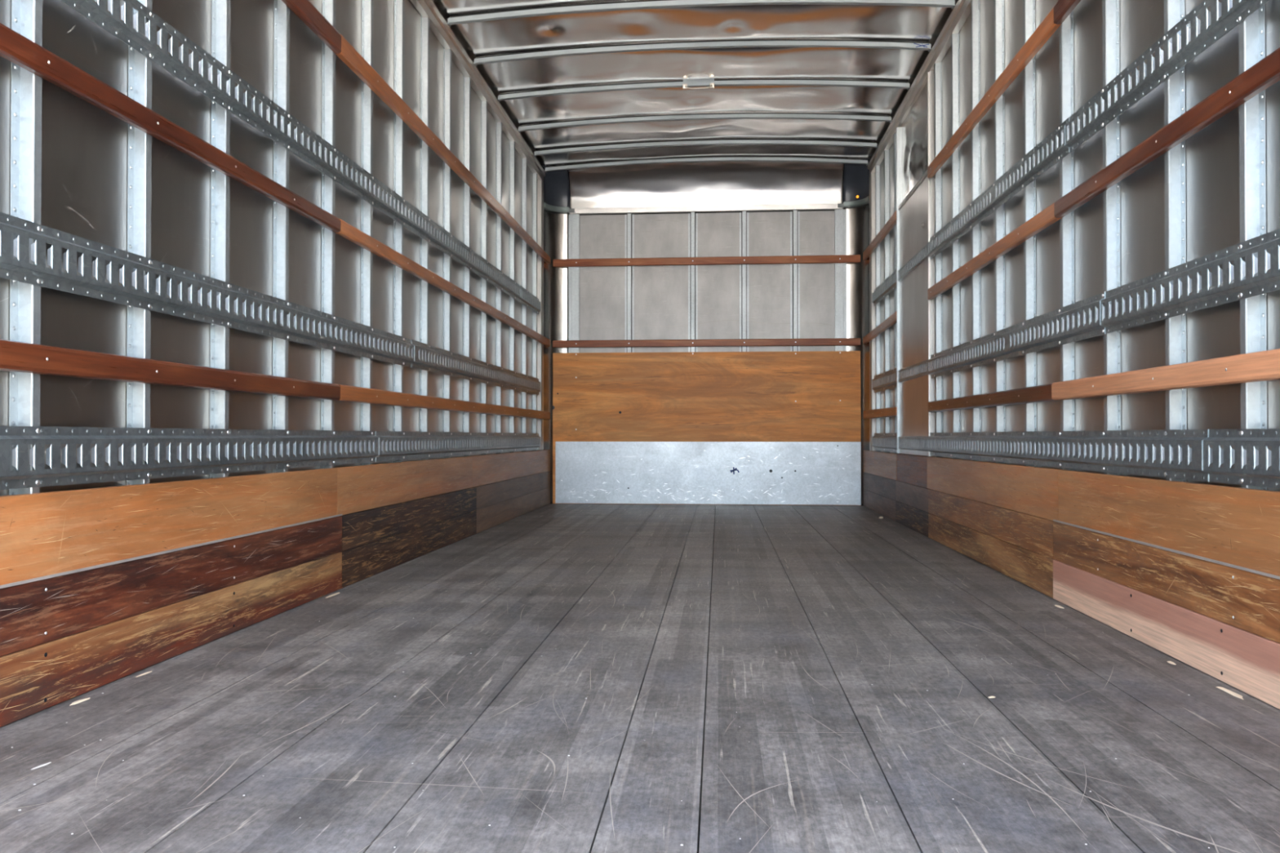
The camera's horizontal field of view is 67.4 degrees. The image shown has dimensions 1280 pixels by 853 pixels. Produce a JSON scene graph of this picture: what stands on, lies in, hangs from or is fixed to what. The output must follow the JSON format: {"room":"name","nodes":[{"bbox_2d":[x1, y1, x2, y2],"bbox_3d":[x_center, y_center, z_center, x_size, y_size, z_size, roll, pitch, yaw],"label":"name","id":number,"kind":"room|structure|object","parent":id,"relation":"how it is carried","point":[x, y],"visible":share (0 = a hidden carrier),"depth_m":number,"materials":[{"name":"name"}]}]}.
{"room":"cargo space","nodes":[
{"label":"cargo space","id":0,"kind":"room"},
{"bbox_2d":[0,0,537,496],"bbox_3d":[-1.057,-0.723,4.022,0.043,2.790,7.230,0,-1,5],"label":"wall","id":1,"kind":"structure","parent":0,"point":[85,146],"depth_m":2.81,"materials":[{"name":"metal"}]},
{"bbox_2d":[8,0,42,495],"bbox_3d":[-1.196,-0.825,1.887,0.029,2.158,0.071,0,-1,5],"label":"wall post","id":2,"kind":"object","parent":1,"relation":"attached to","point":[26,15],"visible":0.69,"depth_m":1.87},
{"bbox_2d":[126,0,151,485],"bbox_3d":[-1.165,-0.822,2.253,0.029,2.158,0.071,0,-1,5],"label":"wall post","id":3,"kind":"object","parent":1,"relation":"attached to","point":[140,66],"visible":0.59,"depth_m":2.24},
{"bbox_2d":[0,467,337,585],"bbox_3d":[-1.172,0.213,1.856,0.022,0.167,2.909,0,-1,5],"label":"plywood board","id":4,"kind":"object","parent":1,"relation":"attached to","point":[43,534],"visible":0.97,"depth_m":2.19,"materials":[{"name":"brown wood"}]},
{"bbox_2d":[0,426,378,489],"bbox_3d":[-1.157,0.061,2.066,0.015,0.122,3.329,0,-1,5],"label":"track","id":5,"kind":"object","parent":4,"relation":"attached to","point":[22,437],"visible":1,"depth_m":2.27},
{"bbox_2d":[0,339,340,400],"bbox_3d":[-1.171,-0.132,1.871,0.024,0.057,2.934,0,-1,5],"label":"rub rail","id":6,"kind":"object","parent":1,"relation":"attached to","point":[15,356],"visible":1,"depth_m":2.19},
{"bbox_2d":[0,22,341,232],"bbox_3d":[-1.170,-0.717,1.876,0.024,0.059,2.934,0,-1,5],"label":"rub rail","id":7,"kind":"object","parent":1,"relation":"attached to","point":[15,47],"visible":1,"depth_m":2.19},
{"bbox_2d":[0,551,342,727],"bbox_3d":[-1.170,0.488,1.875,0.024,0.128,2.952,0,-1,5],"label":"board","id":8,"kind":"object","parent":1,"relation":"attached to","point":[35,679],"visible":0.98,"depth_m":2.20,"materials":[{"name":"brown wood"}]},
{"bbox_2d":[0,514,342,657],"bbox_3d":[-1.169,0.357,1.876,0.024,0.131,2.953,0,-1,5],"label":"board","id":9,"kind":"object","parent":1,"relation":"attached to","point":[35,613],"depth_m":2.20,"materials":[{"name":"brown wood"}]},
{"bbox_2d":[0,212,414,367],"bbox_3d":[-1.139,-0.333,2.285,0.015,0.122,3.761,0,-1,5],"label":"track","id":10,"kind":"object","parent":1,"relation":"attached to","point":[20,270],"visible":1,"depth_m":2.31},
{"bbox_2d":[209,0,230,478],"bbox_3d":[-1.136,-0.819,2.615,0.029,2.158,0.071,0,-1,5],"label":"wall post","id":11,"kind":"object","parent":1,"relation":"attached to","point":[220,9],"visible":0.57,"depth_m":2.60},
{"bbox_2d":[271,0,289,472],"bbox_3d":[-1.106,-0.816,2.975,0.029,2.158,0.071,0,-1,5],"label":"wall post","id":12,"kind":"object","parent":1,"relation":"attached to","point":[282,11],"visible":0.7,"depth_m":2.96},
{"bbox_2d":[60,0,520,301],"bbox_3d":[-1.047,-0.911,3.405,0.015,0.125,6.000,0,-1,5],"label":"track","id":13,"kind":"object","parent":1,"relation":"attached to","point":[98,14],"visible":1,"depth_m":2.77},
{"bbox_2d":[281,0,341,53],"bbox_3d":[-1.170,-1.346,1.881,0.024,0.070,2.934,0,-1,5],"label":"rub rail","id":14,"kind":"object","parent":1,"relation":"attached to","point":[304,10],"visible":1,"depth_m":3.15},
{"bbox_2d":[320,0,335,468],"bbox_3d":[-1.077,-0.813,3.332,0.029,2.158,0.071,0,-1,5],"label":"wall post","id":15,"kind":"object","parent":1,"relation":"attached to","point":[328,56],"visible":0.7,"depth_m":3.32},
{"bbox_2d":[360,0,373,465],"bbox_3d":[-1.047,-0.809,3.696,0.029,2.158,0.071,0,-1,5],"label":"wall post","id":16,"kind":"object","parent":1,"relation":"attached to","point":[366,157],"visible":0.73,"depth_m":3.68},
{"bbox_2d":[392,0,404,462],"bbox_3d":[-1.017,-0.806,4.062,0.029,2.158,0.071,0,-1,5],"label":"wall post","id":17,"kind":"object","parent":1,"relation":"attached to","point":[398,124],"visible":0.71,"depth_m":4.05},
{"bbox_2d":[342,510,476,588],"bbox_3d":[-0.973,0.509,4.274,0.022,0.128,1.858,0,-1,5],"label":"board","id":18,"kind":"object","parent":1,"relation":"attached to","point":[359,563],"visible":0.98,"depth_m":3.99,"materials":[{"name":"brown wood"}]},
{"bbox_2d":[342,487,476,551],"bbox_3d":[-0.973,0.382,4.275,0.022,0.125,1.858,0,-1,5],"label":"board","id":19,"kind":"object","parent":1,"relation":"attached to","point":[360,528],"visible":0.96,"depth_m":3.98,"materials":[{"name":"brown wood"}]},
{"bbox_2d":[337,456,472,515],"bbox_3d":[-0.978,0.234,4.213,0.022,0.167,1.817,0,-1,5],"label":"plywood board","id":20,"kind":"object","parent":19,"relation":"on","point":[369,486],"visible":0.99,"depth_m":3.93,"materials":[{"name":"brown wood"}]},
{"bbox_2d":[419,15,429,460],"bbox_3d":[-0.987,-0.803,4.418,0.029,2.158,0.071,0,-1,5],"label":"wall post","id":21,"kind":"object","parent":1,"relation":"attached to","point":[424,21],"visible":0.78,"depth_m":4.40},
{"bbox_2d":[335,35,550,263],"bbox_3d":[-0.879,-1.315,5.415,0.024,0.070,4.155,0,-1,5],"label":"rub rail","id":22,"kind":"object","parent":1,"relation":"attached to","point":[348,55],"visible":1,"depth_m":4.25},
{"bbox_2d":[442,47,451,458],"bbox_3d":[-0.957,-0.800,4.781,0.029,2.158,0.071,0,-1,5],"label":"wall post","id":23,"kind":"object","parent":1,"relation":"attached to","point":[446,298],"visible":0.73,"depth_m":4.77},
{"bbox_2d":[462,75,471,456],"bbox_3d":[-0.927,-0.797,5.154,0.029,2.158,0.071,0,-1,5],"label":"wall post","id":24,"kind":"object","parent":1,"relation":"attached to","point":[467,80],"visible":0.7,"depth_m":5.14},
{"bbox_2d":[411,339,540,395],"bbox_3d":[-0.862,-0.304,5.623,0.015,0.122,2.939,0,-1,5],"label":"track","id":25,"kind":"object","parent":1,"relation":"attached to","point":[499,377],"visible":1,"depth_m":5.06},
{"bbox_2d":[410,0,545,181],"bbox_3d":[-1.025,-1.929,3.864,0.044,0.083,6.900,0,-1,5],"label":"trim","id":26,"kind":"structure","parent":1,"relation":"attached to","point":[438,25],"depth_m":5.24,"materials":[{"name":"metal"}]},
{"bbox_2d":[480,100,487,455],"bbox_3d":[-0.896,-0.793,5.527,0.029,2.158,0.071,0,-1,5],"label":"wall post","id":27,"kind":"object","parent":1,"relation":"attached to","point":[483,283],"visible":0.71,"depth_m":5.51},
{"bbox_2d":[495,120,502,453],"bbox_3d":[-0.865,-0.790,5.899,0.029,2.158,0.071,0,-1,5],"label":"wall post","id":28,"kind":"object","parent":1,"relation":"attached to","point":[498,125],"visible":0.73,"depth_m":5.89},
{"bbox_2d":[508,140,515,453],"bbox_3d":[-0.834,-0.787,6.277,0.029,2.158,0.071,0,-1,5],"label":"wall post","id":29,"kind":"object","parent":1,"relation":"attached to","point":[512,144],"visible":0.77,"depth_m":6.27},
{"bbox_2d":[335,218,550,346],"bbox_3d":[-0.879,-0.672,5.410,0.024,0.066,4.155,0,-1,5],"label":"rub rail","id":30,"kind":"object","parent":29,"relation":"attached to","point":[348,232],"visible":0.99,"depth_m":4.35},
{"bbox_2d":[337,384,550,419],"bbox_3d":[-0.879,-0.102,5.405,0.024,0.059,4.155,0,-1,5],"label":"rub rail","id":31,"kind":"object","parent":29,"relation":"attached to","point":[348,393],"visible":0.99,"depth_m":4.32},
{"bbox_2d":[475,471,550,509],"bbox_3d":[-0.802,0.400,6.346,0.022,0.125,2.295,0,-1,5],"label":"board","id":32,"kind":"object","parent":1,"relation":"attached to","point":[487,495],"visible":1,"depth_m":6.03,"materials":[{"name":"brown wood"}]},
{"bbox_2d":[472,449,550,487],"bbox_3d":[-0.806,0.252,6.306,0.022,0.167,2.379,0,-1,5],"label":"plywood board","id":33,"kind":"object","parent":32,"relation":"on","point":[493,468],"visible":1,"depth_m":5.98,"materials":[{"name":"brown wood"}]},
{"bbox_2d":[375,431,540,462],"bbox_3d":[-0.880,0.094,5.404,0.015,0.122,3.371,0,-1,5],"label":"track","id":34,"kind":"object","parent":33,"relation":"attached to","point":[533,441],"visible":1,"depth_m":4.68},
{"bbox_2d":[476,487,550,533],"bbox_3d":[-0.802,0.527,6.345,0.022,0.128,2.295,0,-1,5],"label":"board","id":35,"kind":"object","parent":1,"relation":"attached to","point":[493,515],"visible":0.95,"depth_m":6.05,"materials":[{"name":"brown wood"}]},
{"bbox_2d":[520,157,527,451],"bbox_3d":[-0.802,-0.784,6.665,0.029,2.158,0.071,0,-1,5],"label":"wall post","id":36,"kind":"object","parent":1,"relation":"attached to","point":[524,161],"visible":0.73,"depth_m":6.65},
{"bbox_2d":[532,172,537,450],"bbox_3d":[-0.771,-0.780,7.044,0.029,2.158,0.071,0,-1,5],"label":"wall post","id":37,"kind":"object","parent":1,"relation":"attached to","point":[534,175],"visible":0.61,"depth_m":7.03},
{"bbox_2d":[537,179,543,450],"bbox_3d":[-0.752,-0.778,7.263,0.034,2.158,0.080,0,-1,5],"label":"trim","id":38,"kind":"structure","parent":1,"relation":"attached to","point":[540,183],"depth_m":7.23,"materials":[{"name":"metal"}]},
{"bbox_2d":[543,208,569,503],"bbox_3d":[-0.675,-0.542,7.471,0.270,2.330,0.060,0,-1,-40],"label":"corner post","id":39,"kind":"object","parent":1,"relation":"attached to","point":[556,224],"depth_m":7.50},
{"bbox_2d":[0,503,1279,852],"bbox_3d":[0.210,0.631,3.890,2.600,0.121,7.200,0,-1,5],"label":"floor","id":40,"kind":"structure","parent":0,"point":[551,677],"depth_m":1.81,"materials":[{"name":"grey wood"}]},
{"bbox_2d":[552,351,861,505],"bbox_3d":[0.498,0.013,7.405,2.397,1.176,0.023,0,-1,5],"label":"plywood sheet","id":41,"kind":"object","parent":40,"relation":"on","point":[792,396],"visible":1,"depth_m":7.40,"materials":[{"name":"brown wood"}]},
{"bbox_2d":[555,441,861,505],"bbox_3d":[0.509,0.357,7.389,2.346,0.482,0.006,0,-1,5],"label":"metal plate","id":42,"kind":"object","parent":41,"relation":"attached to","point":[675,473],"visible":1,"depth_m":7.39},
{"bbox_2d":[431,0,958,166],"bbox_3d":[0.213,-2.064,3.934,2.600,0.127,7.240,0,-1,5],"label":"ceiling","id":43,"kind":"structure","parent":0,"point":[784,21],"depth_m":5.43,"materials":[{"name":"metal"}]},
{"bbox_2d":[447,0,955,26],"bbox_3d":[0.268,-2.006,4.596,2.490,0.085,0.040,0,-1,5],"label":"bow","id":44,"kind":"object","parent":43,"relation":"attached to","point":[642,4],"visible":0.94,"depth_m":4.61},
{"bbox_2d":[473,39,931,66],"bbox_3d":[0.309,-2.002,5.099,2.490,0.086,0.040,0,-1,5],"label":"bow","id":45,"kind":"object","parent":43,"relation":"attached to","point":[748,42],"visible":0.96,"depth_m":5.09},
{"bbox_2d":[497,78,910,102],"bbox_3d":[0.354,-2.000,5.641,2.490,0.091,0.072,0,-1,5],"label":"bow","id":46,"kind":"object","parent":43,"relation":"attached to","point":[750,82],"depth_m":5.64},
{"bbox_2d":[517,112,892,132],"bbox_3d":[0.403,-1.992,6.245,2.490,0.086,0.040,0,-1,5],"label":"bow","id":47,"kind":"object","parent":43,"relation":"attached to","point":[719,115],"visible":0.98,"depth_m":6.23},
{"bbox_2d":[533,138,877,156],"bbox_3d":[0.449,-1.987,6.799,2.490,0.086,0.040,0,-1,5],"label":"bow","id":48,"kind":"object","parent":43,"relation":"attached to","point":[723,141],"visible":0.96,"depth_m":6.79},
{"bbox_2d":[544,155,868,173],"bbox_3d":[0.483,-1.983,7.217,2.490,0.086,0.040,0,-1,5],"label":"bow","id":49,"kind":"object","parent":43,"relation":"attached to","point":[721,158],"visible":0.98,"depth_m":7.21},
{"bbox_2d":[569,207,843,507],"bbox_3d":[0.506,-0.677,7.490,2.600,2.800,0.079,0,-1,5],"label":"wall","id":50,"kind":"structure","parent":0,"point":[660,291],"depth_m":7.45,"materials":[{"name":"metal"}]},
{"bbox_2d":[542,165,574,213],"bbox_3d":[-0.636,-1.829,7.423,0.235,0.311,0.260,0,-1,5],"label":"cap","id":51,"kind":"object","parent":50,"relation":"attached to","point":[556,183],"visible":0.84,"depth_m":7.47,"materials":[{"name":"blue paint"}]},
{"bbox_2d":[568,213,579,352],"bbox_3d":[-0.518,-0.980,7.524,0.085,1.366,0.028,0,-1,5],"label":"post","id":52,"kind":"object","parent":50,"relation":"attached to","point":[574,219],"visible":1,"depth_m":7.51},
{"bbox_2d":[624,213,634,352],"bbox_3d":[-0.083,-0.980,7.487,0.072,1.366,0.028,0,-1,5],"label":"wall post","id":53,"kind":"object","parent":50,"relation":"attached to","point":[629,219],"visible":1,"depth_m":7.50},
{"bbox_2d":[688,211,697,351],"bbox_3d":[0.410,-0.980,7.446,0.072,1.366,0.028,0,-1,5],"label":"wall post","id":54,"kind":"object","parent":50,"relation":"attached to","point":[692,216],"visible":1,"depth_m":7.45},
{"bbox_2d":[567,161,844,208],"bbox_3d":[0.494,-1.868,7.345,2.150,0.338,0.242,0,-1,5],"label":"metal header panel","id":55,"kind":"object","parent":50,"relation":"attached to","point":[697,183],"depth_m":7.41,"materials":[{"name":"metal"}]},
{"bbox_2d":[552,254,860,266],"bbox_3d":[0.500,-1.280,7.417,2.394,0.058,0.023,0,-1,5],"label":"rub rail","id":56,"kind":"object","parent":50,"relation":"attached to","point":[837,258],"visible":1,"depth_m":7.41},
{"bbox_2d":[552,337,860,347],"bbox_3d":[0.500,-0.645,7.411,2.394,0.054,0.023,0,-1,5],"label":"rub rail","id":57,"kind":"object","parent":50,"relation":"attached to","point":[833,341],"visible":1,"depth_m":7.40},
{"bbox_2d":[570,203,842,215],"bbox_3d":[0.502,-1.683,7.443,2.100,0.049,0.041,0,-1,5],"label":"header bar","id":58,"kind":"object","parent":50,"relation":"attached to","point":[820,206],"visible":1,"depth_m":7.43,"materials":[{"name":"metal"}]},
{"bbox_2d":[739,210,748,351],"bbox_3d":[0.805,-0.980,7.414,0.072,1.366,0.028,0,-1,5],"label":"wall post","id":59,"kind":"object","parent":50,"relation":"attached to","point":[744,215],"visible":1,"depth_m":7.42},
{"bbox_2d":[790,209,799,351],"bbox_3d":[1.194,-0.981,7.382,0.072,1.366,0.028,0,-1,5],"label":"wall post","id":60,"kind":"object","parent":50,"relation":"attached to","point":[794,215],"visible":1,"depth_m":7.39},
{"bbox_2d":[834,208,846,351],"bbox_3d":[1.538,-0.981,7.354,0.086,1.366,0.028,0,-1,5],"label":"post","id":61,"kind":"object","parent":50,"relation":"attached to","point":[840,215],"visible":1,"depth_m":7.35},
{"bbox_2d":[837,158,870,207],"bbox_3d":[1.621,-1.830,7.237,0.235,0.311,0.260,0,-1,5],"label":"cap","id":62,"kind":"object","parent":50,"relation":"attached to","point":[856,176],"visible":0.86,"depth_m":7.28,"materials":[{"name":"blue paint"}]},
{"bbox_2d":[843,203,869,506],"bbox_3d":[1.668,-0.543,7.278,0.061,2.330,0.270,0,-1,-40],"label":"corner post","id":63,"kind":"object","parent":50,"relation":"attached to","point":[857,217],"depth_m":7.30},
{"bbox_2d":[880,0,1279,491],"bbox_3d":[1.466,-0.724,3.814,0.043,2.790,7.230,0,-1,5],"label":"wall","id":64,"kind":"structure","parent":0,"point":[1212,205],"depth_m":2.88,"materials":[{"name":"metal"}]},
{"bbox_2d":[869,173,875,451],"bbox_3d":[1.710,-0.779,7.061,0.034,2.158,0.080,0,-1,5],"label":"trim","id":65,"kind":"structure","parent":64,"relation":"attached to","point":[872,176],"depth_m":7.03,"materials":[{"name":"metal"}]},
{"bbox_2d":[875,164,880,451],"bbox_3d":[1.693,-0.781,6.833,0.029,2.158,0.071,0,-1,5],"label":"wall post","id":66,"kind":"object","parent":64,"relation":"attached to","point":[877,167],"visible":0.74,"depth_m":6.82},
{"bbox_2d":[862,210,896,260],"bbox_3d":[1.648,-1.300,6.617,0.024,0.068,1.346,0,-1,5],"label":"rub rail","id":67,"kind":"object","parent":64,"relation":"attached to","point":[891,221],"visible":1,"depth_m":6.52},
{"bbox_2d":[863,488,896,520],"bbox_3d":[1.650,0.531,6.618,0.022,0.128,1.349,0,-1,5],"label":"board","id":68,"kind":"object","parent":64,"relation":"attached to","point":[885,506],"visible":0.91,"depth_m":6.51,"materials":[{"name":"brown wood"}]},
{"bbox_2d":[863,472,896,500],"bbox_3d":[1.650,0.403,6.619,0.022,0.125,1.349,0,-1,5],"label":"board","id":69,"kind":"object","parent":64,"relation":"attached to","point":[882,486],"visible":0.96,"depth_m":6.51,"materials":[{"name":"brown wood"}]},
{"bbox_2d":[863,450,897,480],"bbox_3d":[1.649,0.257,6.608,0.022,0.165,1.374,0,-1,5],"label":"plywood board","id":70,"kind":"object","parent":69,"relation":"on","point":[884,464],"visible":1,"depth_m":6.47,"materials":[{"name":"brown wood"}]},
{"bbox_2d":[871,269,896,305],"bbox_3d":[1.634,-0.926,6.416,0.015,0.115,0.940,0,-1,5],"label":"track","id":71,"kind":"object","parent":64,"relation":"attached to","point":[888,285],"visible":0.94,"depth_m":6.39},
{"bbox_2d":[872,367,896,392],"bbox_3d":[1.634,-0.306,6.410,0.015,0.121,0.940,0,-1,5],"label":"track","id":72,"kind":"object","parent":64,"relation":"attached to","point":[882,383],"visible":0.96,"depth_m":6.37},
{"bbox_2d":[872,432,897,452],"bbox_3d":[1.634,0.104,6.407,0.015,0.119,0.940,0,-1,5],"label":"track","id":73,"kind":"object","parent":64,"relation":"attached to","point":[881,442],"visible":1,"depth_m":6.36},
{"bbox_2d":[884,148,889,453],"bbox_3d":[1.663,-0.784,6.466,0.029,2.158,0.071,0,-1,5],"label":"wall post","id":74,"kind":"object","parent":64,"relation":"attached to","point":[886,152],"visible":0.76,"depth_m":6.45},
{"bbox_2d":[893,133,900,453],"bbox_3d":[1.633,-0.787,6.114,0.029,2.158,0.071,0,-1,5],"label":"wall post","id":75,"kind":"object","parent":64,"relation":"attached to","point":[895,134],"visible":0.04,"depth_m":6.11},
{"bbox_2d":[895,480,928,512],"bbox_3d":[1.556,0.393,5.481,0.022,0.125,0.931,0,-1,5],"label":"board","id":76,"kind":"object","parent":64,"relation":"attached to","point":[915,496],"visible":0.94,"depth_m":5.44,"materials":[{"name":"brown wood"}]},
{"bbox_2d":[895,501,928,537],"bbox_3d":[1.556,0.521,5.480,0.022,0.128,0.931,0,-1,5],"label":"board","id":77,"kind":"object","parent":64,"relation":"attached to","point":[916,519],"visible":0.93,"depth_m":5.44,"materials":[{"name":"brown wood"}]},
{"bbox_2d":[897,453,927,488],"bbox_3d":[1.556,0.246,5.479,0.022,0.167,0.858,0,-1,5],"label":"plywood board","id":78,"kind":"object","parent":64,"relation":"attached to","point":[912,469],"visible":1,"depth_m":5.41,"materials":[{"name":"brown wood"}]},
{"bbox_2d":[896,70,934,456],"bbox_3d":[1.574,-0.855,5.493,0.048,2.033,0.888,0,-1,5],"label":"side wall panel","id":79,"kind":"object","parent":64,"relation":"in","point":[915,140],"depth_m":5.49,"materials":[{"name":"metal"}]},
{"bbox_2d":[897,359,928,382],"bbox_3d":[1.565,-0.314,5.502,0.015,0.121,0.833,0,-1,5],"label":"track","id":80,"kind":"object","parent":79,"relation":"attached to","point":[913,371],"visible":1,"depth_m":5.46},
{"bbox_2d":[897,244,928,281],"bbox_3d":[1.565,-0.934,5.507,0.015,0.115,0.833,0,-1,5],"label":"track","id":81,"kind":"object","parent":79,"relation":"attached to","point":[918,258],"visible":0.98,"depth_m":5.46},
{"bbox_2d":[867,0,971,174],"bbox_3d":[1.423,-1.929,3.663,0.044,0.083,6.900,0,-1,5],"label":"trim","id":82,"kind":"structure","parent":64,"relation":"attached to","point":[961,11],"depth_m":5.18,"materials":[{"name":"metal"}]},
{"bbox_2d":[933,61,942,457],"bbox_3d":[1.538,-0.797,4.955,0.029,2.158,0.071,0,-1,5],"label":"wall post","id":83,"kind":"object","parent":64,"relation":"attached to","point":[937,66],"visible":0.77,"depth_m":4.94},
{"bbox_2d":[951,31,960,459],"bbox_3d":[1.508,-0.801,4.594,0.029,2.158,0.071,0,-1,5],"label":"wall post","id":84,"kind":"object","parent":64,"relation":"attached to","point":[955,51],"visible":0.71,"depth_m":4.58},
{"bbox_2d":[927,180,996,259],"bbox_3d":[1.473,-0.931,4.457,0.015,0.132,1.232,0,-1,5],"label":"track","id":85,"kind":"object","parent":64,"relation":"attached to","point":[971,218],"visible":1,"depth_m":4.33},
{"bbox_2d":[927,327,1008,377],"bbox_3d":[1.466,-0.318,4.370,0.015,0.125,1.395,0,-1,5],"label":"track","id":86,"kind":"object","parent":64,"relation":"attached to","point":[998,345],"visible":1,"depth_m":4.21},
{"bbox_2d":[970,0,981,461],"bbox_3d":[1.479,-0.804,4.235,0.029,2.158,0.071,0,-1,5],"label":"wall post","id":87,"kind":"object","parent":64,"relation":"attached to","point":[975,4],"visible":0.68,"depth_m":4.22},
{"bbox_2d":[928,488,1053,559],"bbox_3d":[1.441,0.381,4.079,0.022,0.125,1.878,0,-1,5],"label":"board","id":88,"kind":"object","parent":64,"relation":"attached to","point":[1034,534],"visible":0.98,"depth_m":3.78,"materials":[{"name":"brown wood"}]},
{"bbox_2d":[927,456,1063,520],"bbox_3d":[1.440,0.233,4.074,0.022,0.169,1.958,0,-1,5],"label":"wooden plank","id":89,"kind":"object","parent":88,"relation":"on","point":[1028,490],"visible":1,"depth_m":3.74,"materials":[{"name":"brown wood"}]},
{"bbox_2d":[928,513,1054,598],"bbox_3d":[1.441,0.508,4.078,0.022,0.128,1.878,0,-1,5],"label":"board","id":90,"kind":"object","parent":64,"relation":"attached to","point":[1033,570],"visible":0.98,"depth_m":3.78,"materials":[{"name":"brown wood"}]},
{"bbox_2d":[927,7,1061,177],"bbox_3d":[1.440,-1.337,4.084,0.024,0.068,1.907,0,-1,5],"label":"rub rail","id":91,"kind":"object","parent":64,"relation":"attached to","point":[1046,28],"visible":0.99,"depth_m":3.75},
{"bbox_2d":[928,383,1060,412],"bbox_3d":[1.439,-0.108,4.073,0.024,0.061,1.907,0,-1,5],"label":"rub rail","id":92,"kind":"object","parent":64,"relation":"attached to","point":[1038,393],"visible":0.98,"depth_m":3.78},
{"bbox_2d":[928,202,1061,299],"bbox_3d":[1.440,-0.701,4.078,0.024,0.060,1.907,0,-1,5],"label":"rub rail","id":93,"kind":"object","parent":64,"relation":"attached to","point":[1044,219],"visible":1,"depth_m":3.77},
{"bbox_2d":[993,0,1005,463],"bbox_3d":[1.450,-0.807,3.879,0.029,2.158,0.071,0,-1,5],"label":"wall post","id":94,"kind":"object","parent":64,"relation":"attached to","point":[998,5],"visible":0.73,"depth_m":3.87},
{"bbox_2d":[1022,0,1036,466],"bbox_3d":[1.419,-0.810,3.505,0.029,2.158,0.071,0,-1,5],"label":"wall post","id":95,"kind":"object","parent":64,"relation":"attached to","point":[1028,6],"visible":0.7,"depth_m":3.49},
{"bbox_2d":[992,116,1069,208],"bbox_3d":[1.388,-0.927,3.445,0.015,0.126,0.798,0,-1,5],"label":"track","id":96,"kind":"object","parent":64,"relation":"attached to","point":[999,197],"visible":1,"depth_m":3.37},
{"bbox_2d":[1005,292,1105,358],"bbox_3d":[1.370,-0.325,3.220,0.015,0.124,0.913,0,-1,5],"label":"track","id":97,"kind":"object","parent":64,"relation":"attached to","point":[1095,329],"visible":1,"depth_m":3.13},
{"bbox_2d":[1059,9,1075,471],"bbox_3d":[1.388,-0.813,3.131,0.029,2.158,0.071,0,-1,5],"label":"wall post","id":98,"kind":"object","parent":64,"relation":"attached to","point":[1066,164],"visible":0.65,"depth_m":3.12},
{"bbox_2d":[1053,0,1080,24],"bbox_3d":[1.241,-1.353,1.676,0.026,0.072,2.920,0,-1,5],"label":"rub rail","id":99,"kind":"object","parent":64,"relation":"attached to","point":[1062,8],"visible":1,"depth_m":3.06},
{"bbox_2d":[927,429,1208,481],"bbox_3d":[1.403,0.079,3.622,0.015,0.120,2.890,0,-1,5],"label":"track","id":100,"kind":"object","parent":64,"relation":"attached to","point":[1194,437],"visible":1,"depth_m":2.84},
{"bbox_2d":[1102,0,1121,475],"bbox_3d":[1.359,-0.817,2.778,0.029,2.158,0.071,0,-1,5],"label":"wall post","id":101,"kind":"object","parent":64,"relation":"attached to","point":[1111,63],"visible":0.63,"depth_m":2.76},
{"bbox_2d":[1051,348,1279,399],"bbox_3d":[1.235,-0.124,1.665,0.036,0.063,2.920,0,-1,5],"label":"rub rail","id":102,"kind":"object","parent":64,"relation":"attached to","point":[1262,366],"visible":1,"depth_m":2.26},
{"bbox_2d":[1053,560,1279,709],"bbox_3d":[1.241,0.487,1.673,0.025,0.128,2.945,0,-1,5],"label":"board","id":103,"kind":"object","parent":64,"relation":"attached to","point":[1248,662],"visible":0.95,"depth_m":2.27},
{"bbox_2d":[1053,519,1279,643],"bbox_3d":[1.242,0.357,1.674,0.024,0.131,2.946,0,-1,5],"label":"board","id":104,"kind":"object","parent":64,"relation":"attached to","point":[1246,601],"depth_m":2.27,"materials":[{"name":"brown wood"}]},
{"bbox_2d":[1053,47,1279,217],"bbox_3d":[1.240,-0.718,1.670,0.026,0.056,2.920,0,-1,5],"label":"rub rail","id":105,"kind":"object","parent":64,"relation":"attached to","point":[1264,73],"visible":1,"depth_m":2.27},
{"bbox_2d":[1065,0,1269,153],"bbox_3d":[1.240,-0.918,1.632,0.015,0.154,2.840,0,-1,5],"label":"track","id":106,"kind":"object","parent":64,"relation":"attached to","point":[1242,10],"visible":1,"depth_m":2.40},
{"bbox_2d":[1057,470,1279,576],"bbox_3d":[1.241,0.212,1.652,0.022,0.169,2.898,0,-1,5],"label":"plywood board","id":107,"kind":"object","parent":64,"relation":"attached to","point":[1239,526],"visible":0.99,"depth_m":2.26,"materials":[{"name":"brown wood"}]},
{"bbox_2d":[1164,0,1186,482],"bbox_3d":[1.327,-0.820,2.394,0.029,2.158,0.071,0,-1,5],"label":"wall post","id":108,"kind":"object","parent":64,"relation":"attached to","point":[1174,10],"visible":0.59,"depth_m":2.38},
{"bbox_2d":[1100,228,1279,333],"bbox_3d":[1.229,-0.335,1.488,0.015,0.128,2.562,0,-1,5],"label":"track","id":109,"kind":"object","parent":64,"relation":"attached to","point":[1264,282],"visible":1,"depth_m":2.21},
{"bbox_2d":[1202,428,1279,488],"bbox_3d":[1.205,0.057,1.195,0.015,0.120,1.980,0,-1,5],"label":"track","id":110,"kind":"object","parent":64,"relation":"attached to","point":[1251,457],"visible":1,"depth_m":2.02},
{"bbox_2d":[1238,0,1267,490],"bbox_3d":[1.299,-0.823,2.049,0.029,2.158,0.071,0,-1,5],"label":"wall post","id":111,"kind":"object","parent":64,"relation":"attached to","point":[1251,31],"visible":0.56,"depth_m":2.03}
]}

